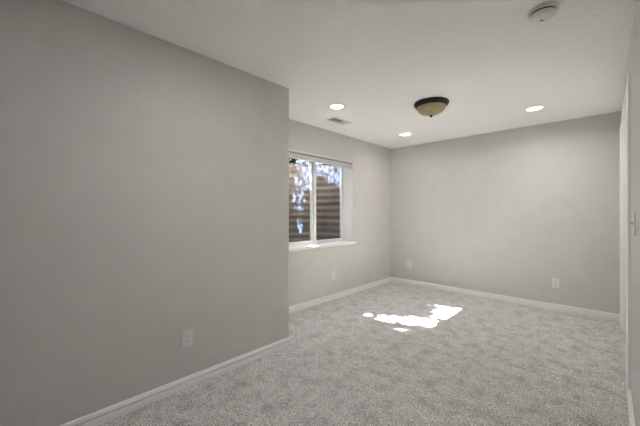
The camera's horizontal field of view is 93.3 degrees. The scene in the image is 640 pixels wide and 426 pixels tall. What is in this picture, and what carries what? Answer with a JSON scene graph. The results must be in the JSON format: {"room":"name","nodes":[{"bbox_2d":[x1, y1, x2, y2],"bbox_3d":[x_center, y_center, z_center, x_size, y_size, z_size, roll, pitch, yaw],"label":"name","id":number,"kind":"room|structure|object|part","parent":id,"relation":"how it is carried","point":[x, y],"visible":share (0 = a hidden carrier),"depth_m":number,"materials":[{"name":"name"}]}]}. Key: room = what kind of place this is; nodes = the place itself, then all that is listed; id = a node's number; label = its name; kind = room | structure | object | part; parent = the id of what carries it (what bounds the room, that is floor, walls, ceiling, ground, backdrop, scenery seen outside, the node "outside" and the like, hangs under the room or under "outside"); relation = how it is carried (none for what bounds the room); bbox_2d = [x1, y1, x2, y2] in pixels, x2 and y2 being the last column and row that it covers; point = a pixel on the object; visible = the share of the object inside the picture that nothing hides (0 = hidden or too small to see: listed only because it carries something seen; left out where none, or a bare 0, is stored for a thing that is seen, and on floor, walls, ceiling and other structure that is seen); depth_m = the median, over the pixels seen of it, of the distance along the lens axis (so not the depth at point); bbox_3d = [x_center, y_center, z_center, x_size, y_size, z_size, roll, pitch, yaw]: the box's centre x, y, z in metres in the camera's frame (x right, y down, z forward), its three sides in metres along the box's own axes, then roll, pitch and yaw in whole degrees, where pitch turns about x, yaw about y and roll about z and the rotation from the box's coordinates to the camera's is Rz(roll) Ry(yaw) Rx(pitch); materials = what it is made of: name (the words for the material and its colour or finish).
{"room":"empty bedroom","nodes":[
{"label":"empty bedroom","id":0,"kind":"room"},
{"bbox_2d":[0,0,288,425],"bbox_3d":[-2.433,0.037,1.341,0.970,2.440,5.177,0,0,44],"label":"wall","id":1,"kind":"structure","parent":0,"point":[144,177],"depth_m":1.91,"materials":[{"name":"beige paint"}]},
{"bbox_2d":[59,337,291,425],"bbox_3d":[-2.036,1.217,1.042,0.016,0.080,5.094,0,0,44],"label":"baseboard","id":2,"kind":"structure","parent":1,"relation":"attached to","point":[99,417],"depth_m":2.09,"materials":[{"name":"white paint"}]},
{"bbox_2d":[182,329,192,347],"bbox_3d":[-0.955,0.905,2.179,0.009,0.120,0.075,0,0,44],"label":"wall outlet","id":3,"kind":"object","parent":1,"relation":"attached to","point":[187,336],"visible":1,"depth_m":2.18,"materials":[{"name":"white plastic"}]},
{"bbox_2d":[289,119,390,305],"bbox_3d":[0.220,0.037,4.608,0.291,2.440,3.213,0,0,44],"label":"wall","id":4,"kind":"structure","parent":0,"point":[366,261],"depth_m":4.78,"materials":[{"name":"beige paint"}]},
{"bbox_2d":[289,163,339,241],"bbox_3d":[-0.516,-0.028,4.788,1.022,1.730,1.865,0,0,44],"label":"window well","id":5,"kind":"object","parent":4,"relation":"attached to","point":[327,176],"visible":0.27,"depth_m":5.49,"materials":[{"name":"metal"}]},
{"bbox_2d":[289,162,343,246],"bbox_3d":[-0.103,-0.178,4.394,0.080,1.254,1.370,0,0,44],"label":"window","id":6,"kind":"structure","parent":4,"relation":"attached to","point":[312,240],"depth_m":4.39,"materials":[{"name":"white plastic"}]},
{"bbox_3d":[-0.338,-0.178,4.174,0.030,1.206,0.668,0,0,44],"label":"fixed sash","id":7,"kind":"part","parent":6,"relation":"part of","materials":[{"name":"white plastic"}]},
{"bbox_3d":[0.134,-0.178,4.617,0.030,1.206,0.658,0,0,44],"label":"sliding sash","id":8,"kind":"part","parent":6,"relation":"part of","materials":[{"name":"white plastic"}]},
{"bbox_2d":[289,149,352,167],"bbox_3d":[0.025,-0.752,4.271,0.054,0.098,1.358,0,0,44],"label":"window blind","id":9,"kind":"object","parent":4,"relation":"attached to","point":[293,154],"visible":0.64,"depth_m":4.20,"materials":[{"name":"white plastic"}]},
{"bbox_3d":[0.025,-0.713,4.271,0.052,0.019,1.354,0,0,44],"label":"rail","id":10,"kind":"part","parent":9,"relation":"part of","materials":[{"name":"white plastic"}]},
{"bbox_2d":[331,271,334,279],"bbox_3d":[0.192,0.907,4.402,0.009,0.120,0.075,0,0,44],"label":"wall outlet","id":11,"kind":"object","parent":4,"relation":"attached to","point":[332,272],"visible":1,"depth_m":4.39,"materials":[{"name":"white plastic"}]},
{"bbox_2d":[289,277,390,312],"bbox_3d":[0.259,1.217,4.467,0.016,0.080,3.063,0,0,44],"label":"baseboard","id":12,"kind":"structure","parent":4,"relation":"attached to","point":[297,307],"depth_m":4.42,"materials":[{"name":"white paint"}]},
{"bbox_2d":[62,0,634,148],"bbox_3d":[-0.236,-1.243,1.464,3.976,0.120,8.390,0,0,44],"label":"ceiling","id":13,"kind":"structure","parent":0,"point":[377,59],"depth_m":2.23,"materials":[{"name":"white paint"}]},
{"bbox_2d":[328,103,345,109],"bbox_3d":[0.188,-1.181,3.362,0.194,0.004,0.194,0,0,44],"label":"recessed light","id":14,"kind":"object","parent":13,"relation":"in","point":[337,106],"visible":1,"depth_m":3.35,"materials":[{"name":"white"}]},
{"bbox_2d":[330,105,343,108],"bbox_3d":[0.188,-1.181,3.362,0.149,0.004,0.149,0,0,-20],"label":"diffuser","id":15,"kind":"object","parent":14,"relation":"attached to","point":[331,106],"depth_m":3.35,"materials":[{"name":"white plastic"}]},
{"bbox_2d":[325,116,350,124],"bbox_3d":[0.239,-1.178,3.873,0.150,0.010,0.336,0,0,44],"label":"ceiling vent","id":16,"kind":"object","parent":13,"relation":"in","point":[334,119],"visible":1,"depth_m":3.85,"materials":[{"name":"white plastic"}]},
{"bbox_2d":[399,133,411,135],"bbox_3d":[1.284,-1.181,4.549,0.194,0.004,0.194,0,0,44],"label":"recessed light","id":17,"kind":"object","parent":13,"relation":"in","point":[401,134],"visible":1,"depth_m":4.54,"materials":[{"name":"white"}]},
{"bbox_2d":[414,97,448,116],"bbox_3d":[1.194,-1.104,3.244,0.360,0.158,0.360,0,0,44],"label":"dome ceiling light","id":18,"kind":"object","parent":13,"relation":"attached to","point":[432,106],"visible":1,"depth_m":3.14,"materials":[{"name":"brown glass"}]},
{"bbox_3d":[1.194,-1.091,3.244,0.296,0.089,0.296,0,0,44],"label":"lamp shade","id":19,"kind":"part","parent":18,"relation":"part of","materials":[{"name":"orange glass"}]},
{"bbox_2d":[524,105,544,110],"bbox_3d":[2.429,-1.181,3.420,0.194,0.004,0.194,0,0,44],"label":"recessed light","id":20,"kind":"object","parent":13,"relation":"in","point":[533,108],"visible":1,"depth_m":3.41,"materials":[{"name":"white"}]},
{"bbox_2d":[527,106,542,110],"bbox_3d":[2.429,-1.181,3.420,0.149,0.004,0.149,0,0,2],"label":"diffuser","id":21,"kind":"object","parent":20,"relation":"attached to","point":[534,108],"depth_m":3.41,"materials":[{"name":"white plastic"}]},
{"bbox_2d":[527,2,558,23],"bbox_3d":[1.299,-1.156,1.763,0.148,0.054,0.148,0,0,44],"label":"smoke detector","id":22,"kind":"object","parent":13,"relation":"attached to","point":[541,13],"visible":1,"depth_m":1.73,"materials":[{"name":"white plastic"}]},
{"bbox_2d":[98,281,629,425],"bbox_3d":[-0.236,1.307,1.464,3.976,0.100,8.390,0,0,44],"label":"floor","id":23,"kind":"structure","parent":0,"point":[391,353],"depth_m":2.37,"materials":[{"name":"grey carpet"}]},
{"bbox_2d":[391,111,620,313],"bbox_3d":[2.705,0.037,4.351,3.713,2.440,0.150,0,0,44],"label":"wall","id":24,"kind":"structure","parent":0,"point":[510,212],"depth_m":4.19,"materials":[{"name":"beige paint"}]},
{"bbox_2d":[391,277,619,321],"bbox_3d":[2.395,1.217,4.533,3.013,0.080,0.016,0,0,44],"label":"baseboard","id":25,"kind":"structure","parent":24,"relation":"attached to","point":[581,311],"depth_m":4.19,"materials":[{"name":"white paint"}]},
{"bbox_2d":[552,278,558,287],"bbox_3d":[3.049,0.907,3.914,0.075,0.120,0.009,0,0,44],"label":"wall outlet","id":26,"kind":"object","parent":24,"relation":"attached to","point":[555,282],"visible":1,"depth_m":3.91,"materials":[{"name":"white plastic"}]},
{"bbox_2d":[621,0,639,425],"bbox_3d":[0.721,0.037,0.514,0.120,2.440,8.140,0,0,44],"label":"wall","id":27,"kind":"structure","parent":0,"point":[633,64],"depth_m":1.66,"materials":[{"name":"beige paint"}]},
{"bbox_2d":[620,71,630,395],"bbox_3d":[2.706,0.154,2.606,0.140,2.205,1.707,0,0,44],"label":"door","id":28,"kind":"structure","parent":27,"relation":"in","point":[625,128],"depth_m":2.07,"materials":[{"name":"white paint"}]},
{"bbox_3d":[3.228,0.154,3.239,0.020,2.205,0.070,0,0,44],"label":"casing","id":29,"kind":"part","parent":28,"relation":"part of","materials":[{"name":"white paint"}]},
{"bbox_3d":[2.663,-0.913,2.647,0.020,0.070,1.707,0,0,44],"label":"head casing","id":30,"kind":"part","parent":28,"relation":"part of","materials":[{"name":"white paint"}]},
{"bbox_3d":[2.097,0.154,2.056,0.020,2.205,0.070,0,0,44],"label":"casing","id":31,"kind":"part","parent":28,"relation":"part of","materials":[{"name":"white paint"}]},
{"bbox_2d":[627,389,634,425],"bbox_3d":[-0.033,1.217,-0.176,0.016,0.080,6.100,0,0,44],"label":"baseboard","id":32,"kind":"structure","parent":27,"relation":"attached to","point":[629,397],"depth_m":1.84,"materials":[{"name":"white paint"}]},
{"bbox_2d":[630,213,635,234],"bbox_3d":[1.741,0.060,1.683,0.020,0.124,0.075,0,0,44],"label":"light switch","id":33,"kind":"object","parent":27,"relation":"attached to","point":[634,214],"visible":1,"depth_m":1.65,"materials":[{"name":"white plastic"}]},
{"bbox_3d":[1.746,0.060,1.679,0.007,0.124,0.075,0,0,44],"label":"plate","id":34,"kind":"part","parent":33,"relation":"part of","materials":[{"name":"white plastic"}]},
{"label":"outside","id":35,"kind":"structure","parent":0,"visible":0},
{"label":"ground","id":36,"kind":"structure","parent":35,"visible":0},
{"bbox_2d":[289,158,320,163],"bbox_3d":[-1.306,-2.018,5.548,1.129,2.416,3.878,0,0,44],"label":"shrub","id":37,"kind":"object","parent":36,"relation":"on","point":[292,161],"visible":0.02,"depth_m":5.92,"materials":[{"name":"green plant"}]}
]}

